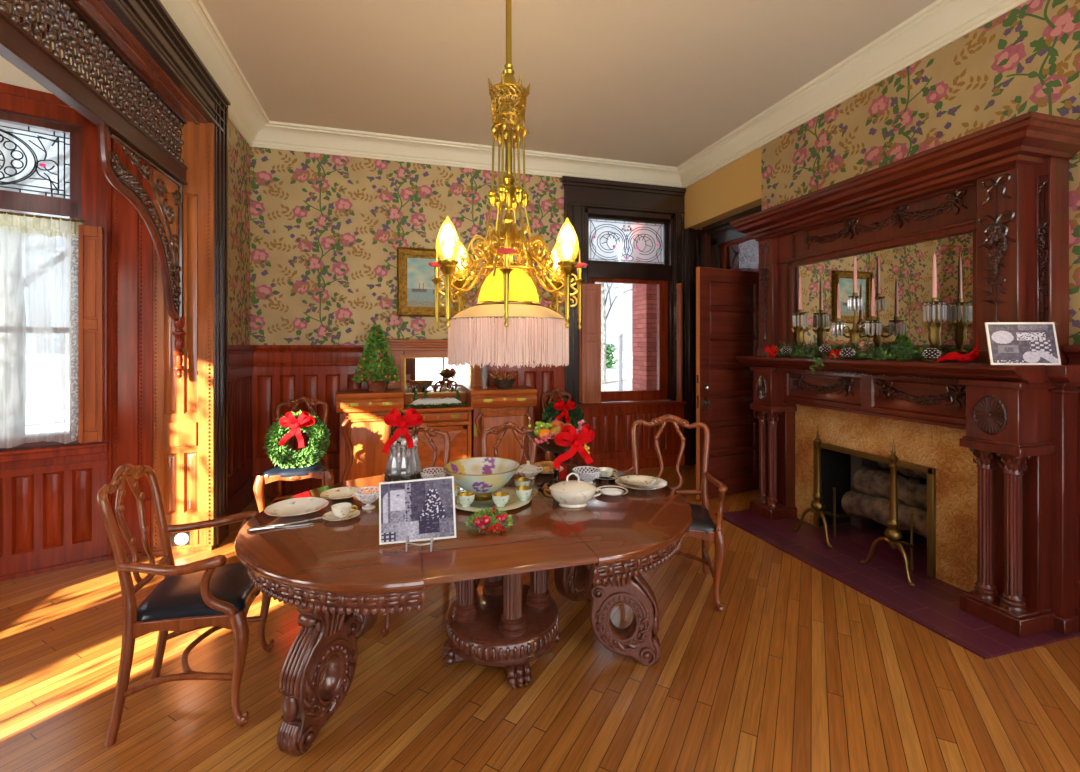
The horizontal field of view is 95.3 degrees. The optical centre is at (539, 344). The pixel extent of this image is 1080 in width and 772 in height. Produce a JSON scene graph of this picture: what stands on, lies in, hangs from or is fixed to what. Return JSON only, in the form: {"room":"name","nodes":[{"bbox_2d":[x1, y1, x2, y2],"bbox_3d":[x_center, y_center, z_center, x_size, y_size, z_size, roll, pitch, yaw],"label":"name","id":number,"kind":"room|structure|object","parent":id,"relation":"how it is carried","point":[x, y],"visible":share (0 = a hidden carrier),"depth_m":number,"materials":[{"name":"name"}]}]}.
{"room":"dining room","nodes":[
{"label":"dining room","id":0,"kind":"room"},
{"bbox_2d":[0,16,133,450],"bbox_3d":[-3.688,-0.320,0.751,1.672,3.640,5.978,0,0,1],"label":"wall","id":1,"kind":"structure","parent":0,"point":[21,18],"depth_m":3.28,"materials":[{"name":"brown wood"}]},
{"bbox_2d":[0,111,103,449],"bbox_3d":[-3.536,-0.410,3.146,1.158,2.160,0.248,0,0,-32],"label":"window","id":2,"kind":"structure","parent":1,"relation":"in","point":[40,160],"depth_m":3.31,"materials":[{"name":"brown wood"}]},
{"bbox_2d":[0,211,85,447],"bbox_3d":[-3.505,-0.098,3.011,1.070,1.495,0.092,0,0,-37],"label":"lace curtain","id":3,"kind":"object","parent":2,"relation":"hanging from","point":[33,236],"visible":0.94,"depth_m":3.21,"materials":[{"name":"white fabric"}]},
{"bbox_2d":[78,225,102,442],"bbox_3d":[-3.039,-0.075,3.329,0.122,1.460,0.025,0,0,-32],"label":"shutter","id":4,"kind":"object","parent":2,"relation":"attached to","point":[90,238],"depth_m":3.32,"materials":[{"name":"brown wood"}]},
{"bbox_2d":[103,229,103,439],"bbox_3d":[-3.056,-0.075,3.359,0.112,1.460,0.025,0,0,-35],"label":"shutter","id":5,"kind":"object","parent":2,"relation":"attached to","point":[103,229],"depth_m":3.40,"materials":[{"name":"brown wood"}]},
{"bbox_2d":[0,452,107,581],"bbox_3d":[-3.628,1.123,2.981,1.520,0.755,0.048,0,0,-38],"label":"wainscoting","id":6,"kind":"structure","parent":1,"relation":"attached to","point":[51,520],"depth_m":3.27,"materials":[{"name":"brown wood"}]},
{"bbox_2d":[0,442,107,462],"bbox_3d":[-3.540,0.710,3.030,1.320,0.070,0.080,0,0,-38],"label":"sill","id":7,"kind":"structure","parent":1,"relation":"attached to","point":[23,454],"depth_m":3.25,"materials":[{"name":"brown wood"}]},
{"bbox_2d":[0,39,112,97],"bbox_3d":[-3.576,-1.805,2.938,1.550,0.290,0.180,0,0,-38],"label":"crown molding","id":8,"kind":"structure","parent":1,"relation":"attached to","point":[9,74],"depth_m":3.15,"materials":[{"name":"beige"}]},
{"bbox_2d":[228,117,249,344],"bbox_3d":[-2.083,-0.320,1.647,0.292,3.640,6.920,0,0,-16],"label":"wall","id":9,"kind":"structure","parent":0,"point":[238,148],"depth_m":4.49,"materials":[{"name":"paper"}]},
{"bbox_2d":[0,0,187,378],"bbox_3d":[-2.234,-0.695,2.331,0.084,1.870,2.562,0,0,-16],"label":"decorative wooden fretwork","id":10,"kind":"object","parent":9,"relation":"hanging from","point":[23,48],"visible":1,"depth_m":2.69,"materials":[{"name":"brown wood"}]},
{"bbox_2d":[0,0,230,559],"bbox_3d":[-2.672,-0.200,0.847,2.145,3.400,5.710,0,0,-16],"label":"door frame","id":11,"kind":"structure","parent":9,"relation":"attached to","point":[184,407],"depth_m":3.52,"materials":[{"name":"brown wood"}]},
{"bbox_2d":[169,531,189,546],"bbox_3d":[-2.604,1.400,3.548,0.135,0.100,0.020,0,0,-16],"label":"wall outlet","id":12,"kind":"object","parent":11,"relation":"attached to","point":[178,538],"visible":0.94,"depth_m":3.55,"materials":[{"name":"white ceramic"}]},
{"bbox_2d":[28,0,207,124],"bbox_3d":[-1.851,-1.748,0.959,0.355,0.285,5.470,0,0,-16],"label":"trim","id":13,"kind":"structure","parent":9,"relation":"attached to","point":[99,12],"depth_m":2.73,"materials":[{"name":"brown wood"}]},
{"bbox_2d":[228,345,256,524],"bbox_3d":[-2.669,0.750,4.351,0.085,1.500,1.000,0,0,-16],"label":"wainscoting","id":14,"kind":"structure","parent":9,"relation":"attached to","point":[241,480],"depth_m":4.44,"materials":[{"name":"brown wood"}]},
{"bbox_2d":[250,147,563,344],"bbox_3d":[-0.389,-0.320,5.674,5.240,3.640,0.222,0,0,-16],"label":"wall","id":15,"kind":"structure","parent":0,"point":[327,230],"depth_m":5.11,"materials":[{"name":"paper"}]},
{"bbox_2d":[252,345,564,497],"bbox_3d":[-1.279,0.750,5.259,3.260,1.500,0.085,0,0,-16],"label":"wainscoting","id":16,"kind":"structure","parent":15,"relation":"attached to","point":[281,373],"depth_m":4.97,"materials":[{"name":"red wood"}]},
{"bbox_2d":[397,247,462,316],"bbox_3d":[-1.180,-0.670,5.297,0.690,0.730,0.057,0,0,-16],"label":"framed painting","id":17,"kind":"object","parent":15,"relation":"attached to","point":[415,287],"visible":0.69,"depth_m":5.27,"materials":[{"name":"paint"}]},
{"bbox_2d":[560,176,685,406],"bbox_3d":[1.018,-0.613,5.992,1.640,2.675,0.351,0,0,-16],"label":"window","id":18,"kind":"structure","parent":15,"relation":"in","point":[625,232],"depth_m":5.99,"materials":[{"name":"black wood"}]},
{"bbox_2d":[579,311,581,402],"bbox_3d":[0.575,-0.015,5.768,0.235,1.390,0.025,0,0,-12],"label":"shutter","id":19,"kind":"object","parent":18,"relation":"attached to","point":[580,331],"depth_m":5.73,"materials":[{"name":"brown wood"}]},
{"bbox_2d":[582,284,600,403],"bbox_3d":[0.598,-0.015,5.721,0.225,1.390,0.025,0,0,-6],"label":"shutter","id":20,"kind":"object","parent":18,"relation":"attached to","point":[591,293],"depth_m":5.71,"materials":[{"name":"brown wood"}]},
{"bbox_2d":[676,283,682,401],"bbox_3d":[1.700,-0.030,6.108,0.025,1.460,0.170,0,0,-28],"label":"shutter","id":21,"kind":"object","parent":18,"relation":"attached to","point":[679,286],"depth_m":6.05,"materials":[{"name":"brown wood"}]},
{"bbox_2d":[2,0,936,166],"bbox_3d":[-0.088,-2.190,2.108,10.200,0.100,7.300,0,0,-16],"label":"ceiling","id":22,"kind":"structure","parent":0,"point":[657,82],"depth_m":3.70,"materials":[{"name":"beige paint"}]},
{"bbox_2d":[428,0,587,367],"bbox_3d":[-0.156,-1.018,2.453,0.762,2.244,0.762,0,0,-20],"label":"chandelier","id":23,"kind":"object","parent":22,"relation":"hanging from","point":[508,324],"visible":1,"depth_m":2.33,"materials":[{"name":"gold metal"}]},
{"bbox_2d":[437,259,458,327],"bbox_3d":[-0.407,-0.226,2.174,0.089,0.301,0.090,0,0,-25],"label":"socket","id":24,"kind":"object","parent":23,"relation":"attached to","point":[448,266],"depth_m":2.16,"materials":[{"name":"gold metal"}]},
{"bbox_2d":[454,276,468,311],"bbox_3d":[-0.435,-0.226,2.704,0.090,0.301,0.089,0,0,-25],"label":"socket","id":25,"kind":"object","parent":23,"relation":"attached to","point":[459,284],"depth_m":2.68,"materials":[{"name":"gold metal"}]},
{"bbox_2d":[549,277,562,312],"bbox_3d":[0.094,-0.226,2.731,0.089,0.301,0.090,0,0,-25],"label":"socket","id":26,"kind":"object","parent":23,"relation":"attached to","point":[558,284],"depth_m":2.71,"materials":[{"name":"gold metal"}]},
{"bbox_2d":[557,260,577,327],"bbox_3d":[0.122,-0.226,2.202,0.090,0.301,0.089,0,0,-25],"label":"socket","id":27,"kind":"object","parent":23,"relation":"attached to","point":[566,267],"depth_m":2.19,"materials":[{"name":"gold metal"}]},
{"bbox_2d":[0,464,1079,771],"bbox_3d":[-0.077,1.530,2.070,10.200,0.060,7.220,0,0,-16],"label":"floor","id":28,"kind":"structure","parent":0,"point":[799,669],"depth_m":2.15,"materials":[{"name":"brown wood"}]},
{"bbox_2d":[96,464,273,747],"bbox_3d":[-1.480,0.997,2.101,0.531,1.014,0.598,0,0,-18],"label":"dining chair","id":29,"kind":"object","parent":28,"relation":"on","point":[211,592],"visible":0.94,"depth_m":1.93,"materials":[{"name":"brown wood"}]},
{"bbox_2d":[137,562,257,621],"bbox_3d":[-1.439,1.044,2.114,0.407,0.061,0.468,0,0,-18],"label":"seat cushion","id":30,"kind":"object","parent":29,"relation":"on","point":[176,598],"depth_m":2.00,"materials":[{"name":"black leather"}]},
{"bbox_2d":[253,396,333,512],"bbox_3d":[-2.080,0.987,4.241,0.588,1.034,0.617,0,0,-20],"label":"dining chair","id":31,"kind":"object","parent":28,"relation":"on","point":[320,470],"visible":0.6,"depth_m":4.05,"materials":[{"name":"brown wood"}]},
{"bbox_2d":[263,458,326,478],"bbox_3d":[-2.063,1.031,4.194,0.470,0.063,0.473,0,0,-20],"label":"seat cushion","id":32,"kind":"object","parent":31,"relation":"on","point":[318,470],"depth_m":4.00,"materials":[{"name":"blue fabric"}]},
{"bbox_2d":[262,410,330,468],"bbox_3d":[-2.019,0.798,4.103,0.519,0.515,0.249,0,0,-20],"label":"wreath","id":33,"kind":"object","parent":31,"relation":"on","point":[276,444],"visible":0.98,"depth_m":4.04,"materials":[{"name":"green plant"}]},
{"bbox_2d":[381,424,455,636],"bbox_3d":[-0.678,1.002,2.855,0.482,1.004,0.617,0,0,-16],"label":"dining chair","id":34,"kind":"object","parent":28,"relation":"on","point":[427,430],"visible":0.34,"depth_m":3.10,"materials":[{"name":"brown wood"}]},
{"bbox_2d":[336,340,536,481],"bbox_3d":[-1.025,0.713,5.046,1.940,1.535,0.505,0,0,-16],"label":"sideboard","id":35,"kind":"object","parent":28,"relation":"on","point":[421,365],"visible":0.64,"depth_m":4.96,"materials":[{"name":"brown wood"}]},
{"bbox_2d":[351,324,399,391],"bbox_3d":[-1.617,0.122,4.864,0.466,0.664,0.478,0,0,-20],"label":"tree","id":36,"kind":"object","parent":35,"relation":"on","point":[375,365],"visible":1,"depth_m":4.78,"materials":[{"name":"green plant"}]},
{"bbox_2d":[383,340,485,404],"bbox_3d":[-1.076,0.284,5.206,1.200,0.678,0.170,0,0,-16],"label":"mirror","id":37,"kind":"object","parent":35,"relation":"on","point":[421,365],"depth_m":5.20,"materials":[{"name":"white mirror"}]},
{"bbox_2d":[405,389,465,407],"bbox_3d":[-1.055,0.540,4.978,0.607,0.176,0.230,0,0,-16],"label":"village","id":38,"kind":"object","parent":35,"relation":"on","point":[424,401],"visible":0.99,"depth_m":4.93,"materials":[{"name":"white"}]},
{"bbox_2d":[404,357,471,394],"bbox_3d":[-1.081,0.321,5.241,0.700,0.394,0.020,0,0,-16],"label":"mirror glass","id":39,"kind":"object","parent":35,"relation":"attached to","point":[432,374],"depth_m":5.23,"materials":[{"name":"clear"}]},
{"bbox_2d":[489,368,517,387],"bbox_3d":[-0.392,0.342,5.248,0.362,0.224,0.331,0,0,-16],"label":"basket","id":40,"kind":"object","parent":35,"relation":"on","point":[501,381],"visible":1,"depth_m":5.18,"materials":[{"name":"brown wicker"}]},
{"bbox_2d":[235,464,692,756],"bbox_3d":[-0.276,1.129,2.325,2.006,0.757,1.404,0,0,-16],"label":"dining table","id":41,"kind":"object","parent":28,"relation":"on","point":[337,575],"visible":0.91,"depth_m":1.95,"materials":[{"name":"brown wood"}]},
{"bbox_2d":[264,497,328,516],"bbox_3d":[-1.090,0.736,2.209,0.258,0.027,0.258,0,0,-16],"label":"dinner plate","id":42,"kind":"object","parent":41,"relation":"on","point":[295,507],"visible":1,"depth_m":2.24,"materials":[{"name":"white ceramic"}]},
{"bbox_2d":[322,503,359,520],"bbox_3d":[-0.859,0.723,2.130,0.150,0.054,0.150,0,0,-16],"label":"teacup","id":43,"kind":"object","parent":41,"relation":"on","point":[340,511],"visible":1,"depth_m":2.12,"materials":[{"name":"white ceramic"}]},
{"bbox_2d":[331,503,357,517],"bbox_3d":[-0.848,0.719,2.134,0.108,0.046,0.084,0,0,-16],"label":"cup","id":44,"kind":"object","parent":43,"relation":"on","point":[339,510],"depth_m":2.13,"materials":[{"name":"white ceramic"}]},
{"bbox_2d":[320,487,362,499],"bbox_3d":[-0.976,0.738,2.425,0.197,0.023,0.200,0,0,-16],"label":"plate","id":45,"kind":"object","parent":41,"relation":"on","point":[341,493],"visible":0.8,"depth_m":2.45,"materials":[{"name":"white ceramic"}]},
{"bbox_2d":[354,486,378,509],"bbox_3d":[-0.790,0.710,2.270,0.127,0.080,0.127,0,0,-16],"label":"openwork compote","id":46,"kind":"object","parent":41,"relation":"on","point":[372,497],"visible":0.86,"depth_m":2.25,"materials":[{"name":"white ceramic"}]},
{"bbox_2d":[382,408,422,481],"bbox_3d":[-0.734,0.540,2.630,0.214,0.426,0.208,0,0,-16],"label":"cruet","id":47,"kind":"object","parent":41,"relation":"on","point":[411,418],"visible":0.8,"depth_m":2.57,"materials":[{"name":"silver metal"}]},
{"bbox_2d":[379,476,456,551],"bbox_3d":[-0.462,0.626,1.841,0.303,0.249,0.116,0,0,0],"label":"print","id":48,"kind":"object","parent":41,"relation":"on","point":[417,509],"visible":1,"depth_m":1.85,"materials":[{"name":"white paper"}]},
{"bbox_2d":[419,467,446,478],"bbox_3d":[-0.571,0.712,2.645,0.151,0.076,0.151,0,0,-16],"label":"dish","id":49,"kind":"object","parent":41,"relation":"on","point":[439,474],"visible":0.52,"depth_m":2.67,"materials":[{"name":"white ceramic"}]},
{"bbox_2d":[466,506,513,532],"bbox_3d":[-0.208,0.711,2.023,0.203,0.064,0.203,0,0,-16],"label":"wreath","id":50,"kind":"object","parent":41,"relation":"on","point":[482,520],"visible":1,"depth_m":1.98,"materials":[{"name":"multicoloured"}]},
{"bbox_2d":[455,486,531,511],"bbox_3d":[-0.242,0.742,2.371,0.403,0.015,0.408,0,0,-16],"label":"tray","id":51,"kind":"object","parent":41,"relation":"on","point":[516,503],"visible":0.43,"depth_m":2.29,"materials":[{"name":"white ceramic"}]},
{"bbox_2d":[455,491,474,506],"bbox_3d":[-0.341,0.709,2.251,0.082,0.054,0.092,0,0,16],"label":"cup","id":52,"kind":"object","parent":51,"relation":"on","point":[465,498],"visible":0.94,"depth_m":2.23,"materials":[{"name":"white ceramic"}]},
{"bbox_2d":[444,457,519,500],"bbox_3d":[-0.282,0.664,2.401,0.367,0.156,0.367,0,0,-16],"label":"bowl","id":53,"kind":"object","parent":51,"relation":"on","point":[483,476],"visible":0.96,"depth_m":2.37,"materials":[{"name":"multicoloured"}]},
{"bbox_2d":[492,491,514,506],"bbox_3d":[-0.176,0.709,2.257,0.092,0.054,0.082,0,0,-39],"label":"cup","id":54,"kind":"object","parent":51,"relation":"on","point":[500,498],"visible":1,"depth_m":2.23,"materials":[{"name":"white ceramic"}]},
{"bbox_2d":[515,486,536,500],"bbox_3d":[-0.074,0.709,2.342,0.092,0.054,0.082,0,0,42],"label":"cup","id":55,"kind":"object","parent":51,"relation":"on","point":[523,493],"visible":1,"depth_m":2.33,"materials":[{"name":"white ceramic"}]},
{"bbox_2d":[516,460,542,478],"bbox_3d":[-0.066,0.700,2.770,0.132,0.100,0.132,0,0,26],"label":"sugar bowl","id":56,"kind":"object","parent":41,"relation":"on","point":[528,470],"visible":0.81,"depth_m":2.73,"materials":[{"name":"white ceramic"}]},
{"bbox_2d":[539,466,563,473],"bbox_3d":[0.035,0.741,2.925,0.211,0.017,0.211,0,0,-16],"label":"bread plate","id":57,"kind":"object","parent":41,"relation":"on","point":[561,467],"visible":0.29,"depth_m":2.86,"materials":[{"name":"white"}]},
{"bbox_2d":[534,461,553,471],"bbox_3d":[0.035,0.724,2.924,0.165,0.038,0.166,0,0,-16],"label":"bread","id":58,"kind":"object","parent":57,"relation":"on","point":[547,466],"visible":0.49,"depth_m":2.91,"materials":[{"name":"orange food"}]},
{"bbox_2d":[527,424,594,487],"bbox_3d":[0.093,0.567,2.531,0.306,0.364,0.357,0,0,-16],"label":"fruit stand","id":59,"kind":"object","parent":41,"relation":"on","point":[571,442],"visible":0.77,"depth_m":2.41,"materials":[{"name":"red fabric"}]},
{"bbox_2d":[527,430,570,452],"bbox_3d":[0.085,0.507,2.554,0.303,0.095,0.309,0,0,-16],"label":"bowl","id":60,"kind":"object","parent":59,"relation":"on","point":[557,445],"depth_m":2.45,"materials":[{"name":"brown wood"}]},
{"bbox_2d":[544,472,601,507],"bbox_3d":[0.154,0.672,2.298,0.273,0.154,0.138,0,0,0],"label":"tureen","id":61,"kind":"object","parent":41,"relation":"on","point":[570,493],"visible":1,"depth_m":2.26,"materials":[{"name":"white ceramic"}]},
{"bbox_2d":[572,466,600,483],"bbox_3d":[0.253,0.713,2.675,0.157,0.073,0.157,0,0,-16],"label":"dish","id":62,"kind":"object","parent":41,"relation":"on","point":[585,478],"visible":0.9,"depth_m":2.65,"materials":[{"name":"white ceramic"}]},
{"bbox_2d":[597,467,617,479],"bbox_3d":[0.366,0.723,2.755,0.142,0.054,0.140,0,0,-16],"label":"teacup","id":63,"kind":"object","parent":41,"relation":"on","point":[605,471],"visible":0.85,"depth_m":2.73,"materials":[{"name":"white ceramic"}]},
{"bbox_2d":[596,485,627,495],"bbox_3d":[0.362,0.740,2.478,0.164,0.019,0.164,0,0,-16],"label":"plate","id":64,"kind":"object","parent":41,"relation":"on","point":[609,490],"visible":0.92,"depth_m":2.50,"materials":[{"name":"white ceramic"}]},
{"bbox_2d":[615,475,667,489],"bbox_3d":[0.539,0.739,2.622,0.271,0.021,0.275,0,0,-16],"label":"dinner plate","id":65,"kind":"object","parent":41,"relation":"on","point":[660,483],"visible":0.69,"depth_m":2.60,"materials":[{"name":"white ceramic"}]},
{"bbox_2d":[621,475,655,484],"bbox_3d":[0.522,0.722,2.607,0.180,0.017,0.180,0,0,-16],"label":"plate","id":66,"kind":"object","parent":65,"relation":"on","point":[631,479],"visible":1,"depth_m":2.63,"materials":[{"name":"white ceramic"}]},
{"bbox_2d":[474,421,549,587],"bbox_3d":[-0.187,1.002,2.944,0.482,1.004,0.617,0,0,-3],"label":"dining chair","id":67,"kind":"object","parent":28,"relation":"on","point":[515,428],"visible":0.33,"depth_m":3.20,"materials":[{"name":"brown wood"}]},
{"bbox_2d":[541,388,589,465],"bbox_3d":[0.238,1.002,5.389,0.482,1.004,0.617,0,0,-11],"label":"dining chair","id":68,"kind":"object","parent":28,"relation":"on","point":[546,454],"visible":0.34,"depth_m":5.59,"materials":[{"name":"brown wood"}]},
{"bbox_2d":[541,398,585,428],"bbox_3d":[0.253,0.806,5.259,0.516,0.488,0.223,0,0,-11],"label":"wreath","id":69,"kind":"object","parent":68,"relation":"on","point":[561,407],"visible":0.58,"depth_m":5.21,"materials":[{"name":"green plant"}]},
{"bbox_2d":[626,414,726,611],"bbox_3d":[0.810,0.987,3.090,0.668,1.034,0.555,0,0,16],"label":"dining chair","id":70,"kind":"object","parent":28,"relation":"on","point":[703,526],"visible":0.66,"depth_m":3.15,"materials":[{"name":"brown wood"}]},
{"bbox_2d":[686,503,715,534],"bbox_3d":[0.798,1.044,3.047,0.540,0.061,0.426,0,0,16],"label":"seat cushion","id":71,"kind":"object","parent":70,"relation":"on","point":[703,523],"depth_m":2.85,"materials":[{"name":"black leather"}]},
{"bbox_2d":[715,510,1079,659],"bbox_3d":[2.396,1.493,3.510,1.170,0.014,2.085,0,0,-16],"label":"hearth","id":72,"kind":"object","parent":28,"relation":"on","point":[933,603],"visible":0.62,"depth_m":3.16,"materials":[{"name":"tile"}]},
{"bbox_2d":[792,426,863,547],"bbox_3d":[2.316,1.050,3.833,0.528,0.875,0.366,0,0,-16],"label":"andiron","id":73,"kind":"object","parent":72,"relation":"on","point":[817,505],"visible":0.97,"depth_m":3.77,"materials":[{"name":"gold metal"}]},
{"bbox_2d":[841,491,926,537],"bbox_3d":[2.592,1.244,3.641,0.194,0.257,0.710,0,0,-12],"label":"log","id":74,"kind":"object","parent":73,"relation":"on","point":[862,505],"visible":0.65,"depth_m":3.65,"materials":[{"name":"brown wood"}]},
{"bbox_2d":[853,465,926,509],"bbox_3d":[2.713,1.082,3.654,0.218,0.261,0.706,0,0,-19],"label":"log","id":75,"kind":"object","parent":74,"relation":"on","point":[867,479],"visible":0.56,"depth_m":3.69,"materials":[{"name":"brown wood"}]},
{"bbox_2d":[878,462,926,478],"bbox_3d":[2.800,0.926,3.641,0.121,0.178,0.537,0,0,-24],"label":"log","id":76,"kind":"object","parent":75,"relation":"on","point":[907,472],"visible":0.19,"depth_m":3.66,"materials":[{"name":"brown wood"}]},
{"bbox_2d":[860,439,926,586],"bbox_3d":[2.482,1.050,3.256,0.528,0.875,0.366,0,0,-16],"label":"andiron","id":77,"kind":"object","parent":72,"relation":"on","point":[893,536],"visible":0.95,"depth_m":3.19,"materials":[{"name":"gold metal"}]},
{"bbox_2d":[730,111,1079,637],"bbox_3d":[2.515,0.198,3.548,1.000,2.625,2.214,0,0,-16],"label":"fireplace","id":78,"kind":"object","parent":72,"relation":"on","point":[996,446],"visible":1,"depth_m":2.98,"materials":[{"name":"brown wood"}]},
{"bbox_2d":[791,309,808,357],"bbox_3d":[2.107,-0.092,3.986,0.134,0.389,0.117,0,0,-16],"label":"girandole","id":79,"kind":"object","parent":78,"relation":"on","point":[800,331],"visible":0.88,"depth_m":3.96,"materials":[{"name":"gold metal"}]},
{"bbox_2d":[763,340,930,373],"bbox_3d":[2.158,0.088,3.559,0.328,0.258,1.385,0,0,-16],"label":"pine garland","id":80,"kind":"object","parent":78,"relation":"on","point":[912,353],"visible":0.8,"depth_m":3.38,"materials":[{"name":"green plant"}]},
{"bbox_2d":[831,293,881,359],"bbox_3d":[2.246,-0.135,3.505,0.134,0.474,0.369,0,0,-16],"label":"girandole","id":81,"kind":"object","parent":78,"relation":"on","point":[855,333],"visible":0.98,"depth_m":3.48,"materials":[{"name":"gold metal"}]},
{"bbox_2d":[845,317,864,355],"bbox_3d":[2.246,-0.059,3.505,0.134,0.278,0.116,0,0,-16],"label":"candlestick","id":82,"kind":"object","parent":81,"relation":"on","point":[855,334],"depth_m":3.49,"materials":[{"name":"gold metal"}]},
{"bbox_2d":[795,231,972,354],"bbox_3d":[2.351,-0.297,3.513,0.013,0.755,1.377,0,0,-16],"label":"mirror","id":83,"kind":"object","parent":78,"relation":"on","point":[902,274],"depth_m":3.32,"materials":[{"name":"clear mirror"}]},
{"bbox_2d":[736,356,1079,383],"bbox_3d":[2.317,0.153,3.494,0.490,0.102,2.190,0,0,-16],"label":"mantel shelf","id":84,"kind":"object","parent":78,"relation":"attached to","point":[976,371],"depth_m":2.92,"materials":[{"name":"brown wood"}]},
{"bbox_2d":[921,297,947,361],"bbox_3d":[2.396,-0.092,2.986,0.134,0.389,0.117,0,0,-16],"label":"girandole","id":85,"kind":"object","parent":78,"relation":"on","point":[934,327],"visible":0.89,"depth_m":2.97,"materials":[{"name":"gold metal"}]},
{"bbox_2d":[932,253,936,297],"bbox_3d":[2.396,-0.420,2.986,0.025,0.275,0.024,0,0,-16],"label":"taper candle","id":86,"kind":"object","parent":85,"relation":"in","point":[934,276],"visible":1,"depth_m":2.98,"materials":[{"name":"pink wax"}]},
{"bbox_2d":[923,297,946,305],"bbox_3d":[2.396,-0.250,2.986,0.111,0.074,0.117,0,0,-16],"label":"candle cup","id":87,"kind":"object","parent":85,"relation":"on","point":[934,301],"depth_m":2.97,"materials":[{"name":"gold metal"}]},
{"bbox_2d":[937,333,978,362],"bbox_3d":[2.359,0.018,2.778,0.052,0.168,0.183,0,0,-32],"label":"ribbon","id":88,"kind":"object","parent":78,"relation":"on","point":[973,354],"visible":1,"depth_m":2.74,"materials":[{"name":"red fabric"}]},
{"bbox_2d":[985,322,1060,364],"bbox_3d":[2.479,-0.007,2.529,0.325,0.220,0.045,0,0,6],"label":"print","id":89,"kind":"object","parent":78,"relation":"on","point":[1009,343],"visible":1,"depth_m":2.53,"materials":[{"name":"white paper"}]},
{"bbox_2d":[564,403,685,469],"bbox_3d":[1.017,1.100,5.924,1.640,0.800,0.080,0,0,-16],"label":"wainscoting","id":90,"kind":"structure","parent":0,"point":[611,447],"depth_m":5.96,"materials":[{"name":"red wood"}]},
{"bbox_2d":[705,233,885,527],"bbox_3d":[3.163,-0.320,5.451,1.900,3.640,2.520,0,0,-16],"label":"wall","id":91,"kind":"structure","parent":0,"point":[856,462],"depth_m":4.04,"materials":[{"name":"grey paint"}]},
{"bbox_2d":[684,205,760,465],"bbox_3d":[2.212,0.025,5.610,0.339,2.950,1.392,0,0,-23],"label":"door frame","id":92,"kind":"structure","parent":91,"relation":"attached to","point":[721,232],"depth_m":6.12,"materials":[{"name":"black wood"}]},
{"bbox_2d":[696,267,758,499],"bbox_3d":[1.935,0.368,4.910,0.907,2.240,0.110,0,0,-27],"label":"door","id":93,"kind":"structure","parent":91,"relation":"in","point":[727,300],"depth_m":4.89,"materials":[{"name":"brown wood"}]},
{"bbox_2d":[723,237,758,271],"bbox_3d":[2.320,-0.985,5.540,0.050,0.430,0.760,0,0,-16],"label":"window","id":94,"kind":"structure","parent":91,"relation":"in","point":[725,246],"depth_m":5.87,"materials":[{"name":"brown wood"}]},
{"bbox_2d":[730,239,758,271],"bbox_3d":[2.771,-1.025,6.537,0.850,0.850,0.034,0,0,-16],"label":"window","id":95,"kind":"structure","parent":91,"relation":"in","point":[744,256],"depth_m":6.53,"materials":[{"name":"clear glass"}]},
{"bbox_2d":[685,0,1079,363],"bbox_3d":[2.911,-0.320,3.000,0.382,3.640,6.750,0,0,-16],"label":"wall","id":96,"kind":"structure","parent":0,"point":[1025,59],"depth_m":3.28,"materials":[{"name":"paper"}]},
{"bbox_2d":[160,0,1028,187],"bbox_3d":[0.405,-2.047,2.276,4.840,0.185,6.750,0,0,-16],"label":"crown molding","id":97,"kind":"structure","parent":96,"relation":"attached to","point":[941,23],"depth_m":4.46,"materials":[{"name":"beige paint"}]},
{"bbox_2d":[1063,345,1079,631],"bbox_3d":[3.206,0.750,1.144,0.085,1.500,3.020,0,0,-16],"label":"trim","id":98,"kind":"structure","parent":96,"relation":"attached to","point":[1072,351],"depth_m":2.56,"materials":[{"name":"brown wood"}]},
{"label":"outside","id":99,"kind":"structure","parent":0,"visible":0},
{"bbox_2d":[26,351,631,433],"bbox_3d":[3.319,2.160,42.591,150.000,1.080,160.000,0,0,-16],"label":"ground","id":100,"kind":"structure","parent":99,"point":[57,425],"depth_m":15.47,"materials":[{"name":"white"}]},
{"bbox_2d":[0,252,62,435],"bbox_3d":[-6.086,-1.628,5.960,3.120,6.505,3.153,0,0,37],"label":"bare tree","id":101,"kind":"object","parent":100,"relation":"on","point":[12,358],"visible":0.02,"depth_m":5.95,"materials":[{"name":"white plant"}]},
{"bbox_2d":[606,344,617,368],"bbox_3d":[3.411,0.760,33.246,3.394,1.678,2.588,0,0,-16],"label":"hedge","id":102,"kind":"object","parent":100,"relation":"on","point":[609,359],"visible":0.14,"depth_m":32.80,"materials":[{"name":"green plant"}]},
{"bbox_2d":[618,283,622,390],"bbox_3d":[1.719,-0.280,10.488,0.320,3.800,0.320,0,0,-16],"label":"porch post","id":103,"kind":"object","parent":100,"relation":"on","point":[620,317],"visible":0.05,"depth_m":10.45,"materials":[{"name":"white paint"}]},
{"bbox_2d":[632,284,656,389],"bbox_3d":[2.699,-0.500,7.779,2.500,6.000,0.450,0,0,-16],"label":"brick wall","id":104,"kind":"structure","parent":100,"relation":"on","point":[644,296],"depth_m":7.27,"materials":[{"name":"red brick"}]},
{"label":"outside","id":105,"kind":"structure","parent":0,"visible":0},
{"bbox_2d":[601,379,631,390],"bbox_3d":[3.022,1.650,15.132,9.800,0.100,14.600,0,0,-16],"label":"planting bed","id":106,"kind":"object","parent":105,"point":[611,385],"visible":0.07,"depth_m":19.62,"materials":[{"name":"white snow"}]},
{"bbox_2d":[600,283,631,383],"bbox_3d":[2.333,-2.534,21.307,5.842,8.315,3.627,0,0,-31],"label":"bare tree","id":107,"kind":"object","parent":106,"relation":"on","point":[604,316],"visible":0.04,"depth_m":20.45,"materials":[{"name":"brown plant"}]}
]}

